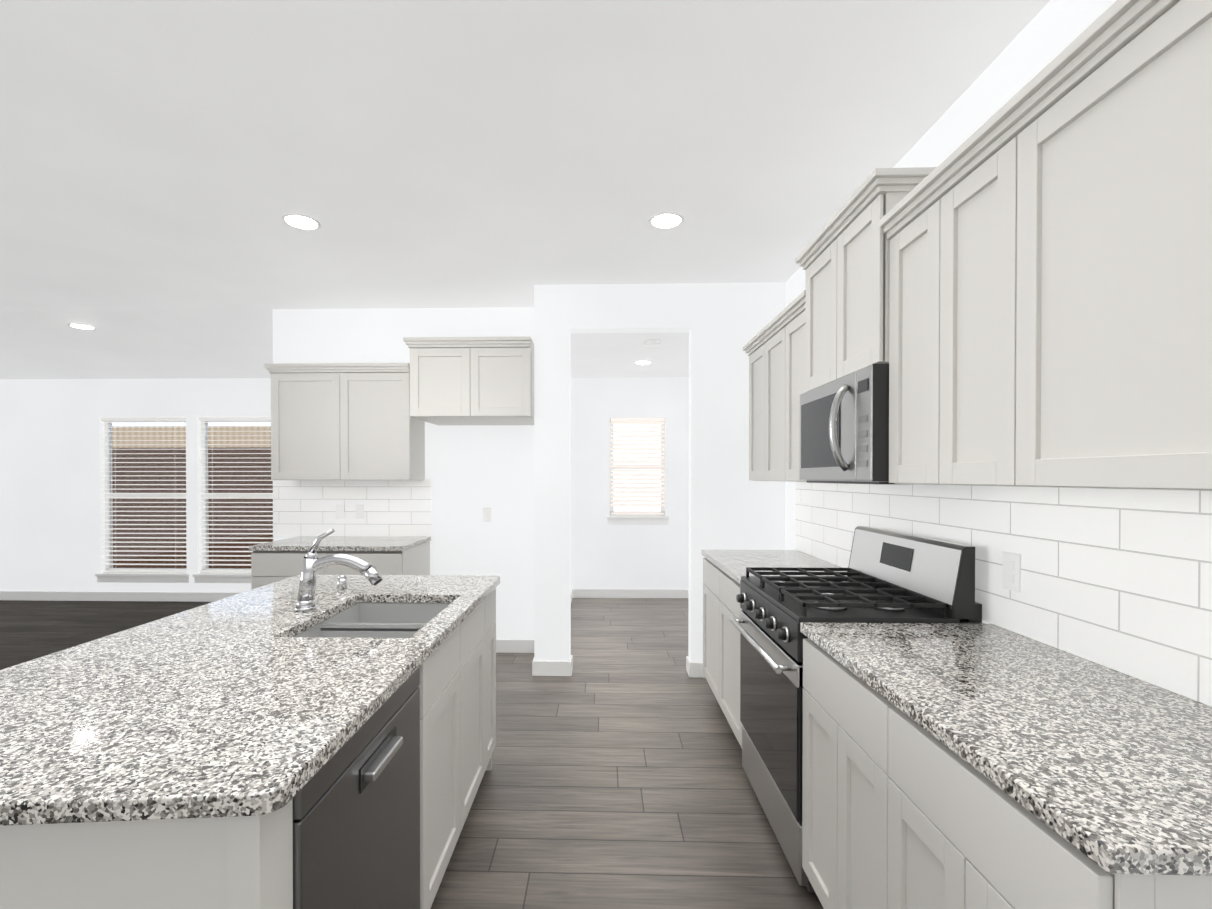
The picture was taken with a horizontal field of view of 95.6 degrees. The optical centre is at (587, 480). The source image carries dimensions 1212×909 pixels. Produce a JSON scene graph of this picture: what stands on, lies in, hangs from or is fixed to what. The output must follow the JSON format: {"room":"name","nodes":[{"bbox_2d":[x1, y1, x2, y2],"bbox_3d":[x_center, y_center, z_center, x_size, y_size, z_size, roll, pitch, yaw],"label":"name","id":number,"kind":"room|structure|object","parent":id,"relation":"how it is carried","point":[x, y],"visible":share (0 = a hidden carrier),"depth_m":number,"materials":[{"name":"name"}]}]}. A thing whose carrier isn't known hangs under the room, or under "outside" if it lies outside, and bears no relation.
{"room":"kitchen","nodes":[
{"label":"kitchen","id":0,"kind":"room"},
{"bbox_2d":[0,378,270,591],"bbox_3d":[-5.136,-0.020,6.248,5.570,2.740,0.150,0,0,2],"label":"wall","id":1,"kind":"structure","parent":0,"point":[52,483],"depth_m":6.19,"materials":[{"name":"paint"}]},
{"bbox_2d":[0,591,242,601],"bbox_3d":[-5.198,1.298,6.175,5.450,0.105,0.018,0,0,2],"label":"baseboard","id":2,"kind":"structure","parent":1,"relation":"attached to","point":[4,595],"depth_m":6.17,"materials":[{"name":"white wood"}]},
{"bbox_2d":[95,421,189,582],"bbox_3d":[-4.987,0.210,6.210,1.070,1.860,0.140,0,0,2],"label":"living room window","id":3,"kind":"structure","parent":1,"relation":"in","point":[155,577],"depth_m":6.25,"materials":[{"name":"white"}]},
{"bbox_2d":[101,417,186,571],"bbox_3d":[-4.987,0.155,6.200,0.974,1.746,0.041,0,0,2],"label":"window blind","id":4,"kind":"object","parent":3,"relation":"attached to","point":[143,419],"visible":0.79,"depth_m":6.20,"materials":[{"name":"white"}]},
{"bbox_2d":[193,421,272,582],"bbox_3d":[-3.868,0.211,6.178,1.070,1.860,0.140,0,0,2],"label":"living room window","id":5,"kind":"structure","parent":1,"relation":"in","point":[222,577],"depth_m":6.22,"materials":[{"name":"white"}]},
{"bbox_2d":[199,417,272,572],"bbox_3d":[-3.868,0.156,6.168,0.974,1.746,0.041,0,0,2],"label":"window blind","id":6,"kind":"object","parent":5,"relation":"attached to","point":[212,462],"visible":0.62,"depth_m":6.17,"materials":[{"name":"white"}]},
{"bbox_2d":[0,309,272,378],"bbox_3d":[-5.319,-1.299,5.427,5.650,0.370,1.884,0,0,2],"label":"ceiling","id":7,"kind":"structure","parent":0,"point":[158,344],"depth_m":5.16,"materials":[{"name":"paint"}]},
{"bbox_2d":[67,323,96,329],"bbox_3d":[-4.334,-1.326,4.716,0.186,0.006,0.186,0,0,2],"label":"recessed light","id":8,"kind":"object","parent":7,"relation":"in","point":[81,326],"visible":1,"depth_m":4.70,"materials":[{"name":"white plastic"}]},
{"bbox_2d":[337,575,346,588],"bbox_3d":[-1.041,0.428,2.334,0.038,0.058,0.038,0,0,2],"label":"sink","id":9,"kind":"object","parent":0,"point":[341,581],"visible":1,"depth_m":2.32,"materials":[{"name":"silver metal"}]},
{"bbox_2d":[273,307,533,639],"bbox_3d":[-1.437,-0.007,4.443,2.167,2.740,0.120,0,0,2],"label":"wall","id":10,"kind":"structure","parent":0,"point":[471,471],"depth_m":4.35,"materials":[{"name":"paint"}]},
{"bbox_2d":[264,363,424,479],"bbox_3d":[-1.834,-0.435,4.203,1.072,0.855,0.372,0,0,2],"label":"upper cabinet","id":11,"kind":"object","parent":10,"relation":"attached to","point":[343,421],"visible":1,"depth_m":4.05,"materials":[{"name":"grey paint"}]},
{"bbox_2d":[273,479,430,536],"bbox_3d":[-1.882,0.213,4.392,1.278,0.459,0.008,0,0,2],"label":"backsplash","id":12,"kind":"structure","parent":10,"relation":"attached to","point":[391,507],"depth_m":4.39,"materials":[{"name":"tile"}]},
{"bbox_2d":[336,504,344,518],"bbox_3d":[-1.973,0.243,4.386,0.070,0.115,0.009,0,0,2],"label":"electrical outlet","id":13,"kind":"object","parent":12,"relation":"attached to","point":[340,511],"visible":1,"depth_m":4.38,"materials":[{"name":"white plastic"}]},
{"bbox_2d":[355,504,363,518],"bbox_3d":[-1.813,0.243,4.381,0.070,0.115,0.009,0,0,2],"label":"electrical outlet","id":14,"kind":"object","parent":12,"relation":"attached to","point":[359,511],"visible":1,"depth_m":4.38,"materials":[{"name":"white plastic"}]},
{"bbox_2d":[403,336,533,425],"bbox_3d":[-0.799,-0.704,4.022,0.860,0.530,0.672,0,0,2],"label":"upper cabinet","id":15,"kind":"object","parent":10,"relation":"attached to","point":[471,380],"visible":0.94,"depth_m":3.72,"materials":[{"name":"grey paint"}]},
{"bbox_2d":[483,507,491,520],"bbox_3d":[-0.793,0.263,4.362,0.070,0.115,0.009,0,0,2],"label":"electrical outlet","id":16,"kind":"object","parent":10,"relation":"attached to","point":[487,513],"visible":1,"depth_m":4.36,"materials":[{"name":"white plastic"}]},
{"bbox_2d":[496,639,533,652],"bbox_3d":[-0.785,1.311,4.367,0.857,0.105,0.014,0,0,2],"label":"baseboard","id":17,"kind":"structure","parent":10,"relation":"attached to","point":[502,645],"depth_m":4.35,"materials":[{"name":"white wood"}]},
{"bbox_2d":[0,598,823,908],"bbox_3d":[-3.356,1.428,2.197,9.760,0.100,9.100,0,0,2],"label":"floor","id":18,"kind":"structure","parent":0,"point":[616,778],"depth_m":2.52,"materials":[{"name":"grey wood"}]},
{"bbox_2d":[104,636,495,908],"bbox_3d":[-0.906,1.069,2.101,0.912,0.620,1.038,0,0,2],"label":"base cabinet","id":19,"kind":"object","parent":18,"relation":"on","point":[240,862],"depth_m":0.90,"materials":[{"name":"grey paint"}]},
{"bbox_2d":[0,575,499,825],"bbox_3d":[-0.937,0.479,1.703,0.993,0.034,1.916,0,0,2],"label":"countertop","id":20,"kind":"structure","parent":19,"relation":"on","point":[247,703],"depth_m":1.16,"materials":[{"name":"stone"}]},
{"bbox_2d":[294,529,382,611],"bbox_3d":[-0.885,0.314,1.958,0.314,0.291,0.072,0,0,2],"label":"faucet","id":21,"kind":"object","parent":20,"relation":"on","point":[313,563],"visible":1,"depth_m":1.94,"materials":[{"name":"silver metal"}]},
{"bbox_2d":[294,603,450,637],"bbox_3d":[-0.730,0.598,1.921,0.440,0.204,0.634,0,0,2],"label":"sink","id":22,"kind":"object","parent":20,"relation":"in","point":[383,620],"visible":0.19,"depth_m":2.11,"materials":[{"name":"silver metal"}]},
{"bbox_2d":[293,667,419,908],"bbox_3d":[-0.779,0.945,1.250,0.655,0.881,0.610,0,0,2],"label":"dishwasher","id":23,"kind":"object","parent":19,"relation":"in","point":[356,821],"visible":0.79,"depth_m":1.20,"materials":[{"name":"silver metal"}]},
{"bbox_2d":[251,541,429,589],"bbox_3d":[-1.786,0.923,4.087,1.050,0.885,0.620,0,0,2],"label":"base cabinet","id":24,"kind":"object","parent":18,"relation":"on","point":[268,567],"visible":0.31,"depth_m":3.79,"materials":[{"name":"grey paint"}]},
{"bbox_2d":[249,536,430,550],"bbox_3d":[-1.786,0.462,4.080,1.070,0.034,0.628,0,0,2],"label":"countertop","id":25,"kind":"structure","parent":24,"relation":"on","point":[346,543],"depth_m":3.92,"materials":[{"name":"stone"}]},
{"bbox_2d":[703,558,741,747],"bbox_3d":[1.045,0.930,3.068,0.608,0.885,1.020,0,0,2],"label":"base cabinet","id":26,"kind":"object","parent":18,"relation":"on","point":[721,643],"visible":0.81,"depth_m":3.02,"materials":[{"name":"grey paint"}]},
{"bbox_2d":[701,550,846,583],"bbox_3d":[1.041,0.469,3.070,0.616,0.034,1.030,0,0,2],"label":"countertop","id":27,"kind":"structure","parent":26,"relation":"on","point":[733,564],"depth_m":3.12,"materials":[{"name":"stone"}]},
{"bbox_2d":[730,526,984,898],"bbox_3d":[0.978,0.794,2.175,0.670,1.168,0.762,0,0,2],"label":"range","id":28,"kind":"object","parent":18,"relation":"on","point":[894,577],"visible":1,"depth_m":2.01,"materials":[{"name":"silver metal"}]},
{"bbox_2d":[802,639,1211,908],"bbox_3d":[0.993,0.943,1.251,0.608,0.885,1.081,0,0,2],"label":"base cabinet","id":29,"kind":"object","parent":18,"relation":"on","point":[901,809],"visible":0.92,"depth_m":1.16,"materials":[{"name":"grey paint"}]},
{"bbox_2d":[800,622,1211,875],"bbox_3d":[0.989,0.482,1.240,0.616,0.034,1.097,0,0,2],"label":"countertop","id":30,"kind":"structure","parent":29,"relation":"on","point":[1107,769],"depth_m":1.03,"materials":[{"name":"stone"}]},
{"bbox_2d":[0,0,1049,311],"bbox_3d":[-3.389,-1.403,1.027,9.760,0.100,6.800,0,0,2],"label":"ceiling","id":31,"kind":"structure","parent":0,"point":[170,154],"depth_m":2.18,"materials":[{"name":"paint"}]},
{"bbox_2d":[281,213,320,229],"bbox_3d":[-1.505,-1.363,2.895,0.186,0.006,0.186,0,0,2],"label":"recessed light","id":32,"kind":"object","parent":31,"relation":"in","point":[300,221],"visible":1,"depth_m":2.88,"materials":[{"name":"white plastic"}]},
{"bbox_2d":[649,212,683,228],"bbox_3d":[0.416,-1.363,2.880,0.186,0.006,0.186,0,0,2],"label":"recessed light","id":33,"kind":"object","parent":31,"relation":"in","point":[666,220],"visible":1,"depth_m":2.87,"materials":[{"name":"white plastic"}]},
{"bbox_2d":[571,378,571,588],"bbox_3d":[-0.273,-0.012,5.160,0.120,2.740,2.380,0,0,2],"label":"wall","id":34,"kind":"structure","parent":0,"point":[571,483],"depth_m":6.34,"materials":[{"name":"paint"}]},
{"bbox_2d":[532,645,543,675],"bbox_3d":[-0.372,1.313,4.090,0.021,0.105,0.484,0,0,2],"label":"baseboard","id":35,"kind":"structure","parent":34,"relation":"attached to","point":[535,664],"depth_m":3.85,"materials":[{"name":"white wood"}]},
{"bbox_2d":[552,589,575,672],"bbox_3d":[-0.206,1.305,5.174,0.014,0.105,2.366,0,0,2],"label":"baseboard","id":36,"kind":"structure","parent":34,"relation":"attached to","point":[555,664],"depth_m":3.84,"materials":[{"name":"white wood"}]},
{"bbox_2d":[571,333,688,377],"bbox_3d":[0.641,-1.333,5.225,1.943,0.300,2.580,0,0,2],"label":"ceiling","id":37,"kind":"structure","parent":0,"point":[605,355],"depth_m":5.17,"materials":[{"name":"paint"}]},
{"bbox_2d":[634,360,651,363],"bbox_3d":[0.560,-1.181,5.479,0.176,0.006,0.176,0,0,2],"label":"recessed light","id":38,"kind":"object","parent":37,"relation":"in","point":[643,362],"visible":1,"depth_m":5.46,"materials":[{"name":"white"}]},
{"bbox_2d":[645,339,660,346],"bbox_3d":[0.555,-1.161,4.628,0.140,0.034,0.140,0,0,2],"label":"smoke detector","id":39,"kind":"object","parent":37,"relation":"attached to","point":[653,343],"visible":1,"depth_m":4.58,"materials":[{"name":"white plastic"}]},
{"bbox_2d":[572,377,688,588],"bbox_3d":[0.574,-0.021,6.402,1.743,2.740,0.150,0,0,2],"label":"wall","id":40,"kind":"structure","parent":0,"point":[605,555],"depth_m":6.33,"materials":[{"name":"paint"}]},
{"bbox_2d":[576,589,687,598],"bbox_3d":[0.633,1.297,6.325,1.560,0.105,0.018,0,0,2],"label":"baseboard","id":41,"kind":"structure","parent":40,"relation":"attached to","point":[580,593],"depth_m":6.32,"materials":[{"name":"white wood"}]},
{"bbox_2d":[606,418,668,524],"bbox_3d":[0.585,-0.116,6.366,0.720,1.230,0.140,0,0,2],"label":"window","id":42,"kind":"structure","parent":40,"relation":"in","point":[635,519],"depth_m":6.40,"materials":[{"name":"white"}]},
{"bbox_2d":[611,418,664,514],"bbox_3d":[0.584,-0.171,6.355,0.624,1.116,0.040,0,0,2],"label":"window blind","id":43,"kind":"object","parent":42,"relation":"attached to","point":[637,420],"visible":0.9,"depth_m":6.35,"materials":[{"name":"white plastic"}]},
{"bbox_2d":[534,282,785,661],"bbox_3d":[0.503,-0.003,3.888,1.743,2.740,0.120,0,0,2],"label":"wall","id":44,"kind":"structure","parent":0,"point":[732,506],"depth_m":3.82,"materials":[{"name":"paint"}]},
{"bbox_2d":[785,0,1115,623],"bbox_3d":[1.396,0.010,2.002,0.150,2.740,9.000,0,0,2],"label":"wall","id":45,"kind":"structure","parent":0,"point":[1049,32],"depth_m":1.76,"materials":[{"name":"paint"}]},
{"bbox_2d":[743,290,806,481],"bbox_3d":[1.164,-0.427,2.980,0.365,0.855,1.075,0,0,2],"label":"upper cabinet","id":46,"kind":"object","parent":45,"relation":"attached to","point":[774,349],"visible":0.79,"depth_m":2.94,"materials":[{"name":"grey paint"}]},
{"bbox_2d":[796,167,935,391],"bbox_3d":[1.125,-0.695,2.109,0.393,0.612,0.724,0,0,2],"label":"upper cabinet","id":47,"kind":"object","parent":45,"relation":"attached to","point":[843,258],"visible":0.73,"depth_m":1.99,"materials":[{"name":"grey paint"}]},
{"bbox_2d":[800,363,893,483],"bbox_3d":[1.090,-0.189,2.113,0.443,0.395,0.658,0,0,2],"label":"microwave","id":48,"kind":"object","parent":47,"relation":"attached to","point":[844,429],"visible":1,"depth_m":1.95,"materials":[{"name":"silver metal"}]},
{"bbox_2d":[883,192,918,483],"bbox_3d":[1.141,-0.405,1.615,0.334,0.832,0.327,0,0,2],"label":"upper cabinet","id":49,"kind":"object","parent":45,"relation":"attached to","point":[902,229],"depth_m":1.70,"materials":[{"name":"grey paint"}]},
{"bbox_2d":[919,132,986,485],"bbox_3d":[1.134,-0.403,1.370,0.334,0.832,0.398,0,0,2],"label":"upper cabinet","id":50,"kind":"object","parent":45,"relation":"attached to","point":[952,208],"depth_m":1.46,"materials":[{"name":"grey paint"}]},
{"bbox_2d":[795,482,1211,706],"bbox_3d":[1.319,0.228,2.133,0.008,0.459,2.885,0,0,2],"label":"backsplash","id":51,"kind":"structure","parent":45,"relation":"attached to","point":[1119,580],"depth_m":1.45,"materials":[{"name":"tile"}]},
{"bbox_2d":[1002,551,1020,592],"bbox_3d":[1.298,0.277,1.681,0.009,0.115,0.070,0,0,2],"label":"electrical outlet","id":52,"kind":"object","parent":51,"relation":"attached to","point":[1011,574],"visible":1,"depth_m":1.67,"materials":[{"name":"white plastic"}]},
{"bbox_2d":[983,0,1198,490],"bbox_3d":[1.124,-0.401,0.998,0.334,0.832,0.583,0,0,2],"label":"upper cabinet","id":53,"kind":"object","parent":45,"relation":"attached to","point":[1048,228],"depth_m":1.03,"materials":[{"name":"grey paint"}]},
{"bbox_2d":[1195,0,1211,490],"bbox_3d":[1.112,-0.398,0.575,0.334,0.832,0.499,0,0,2],"label":"upper cabinet","id":54,"kind":"object","parent":45,"relation":"attached to","point":[1203,158],"depth_m":0.86,"materials":[{"name":"grey paint"}]}
]}

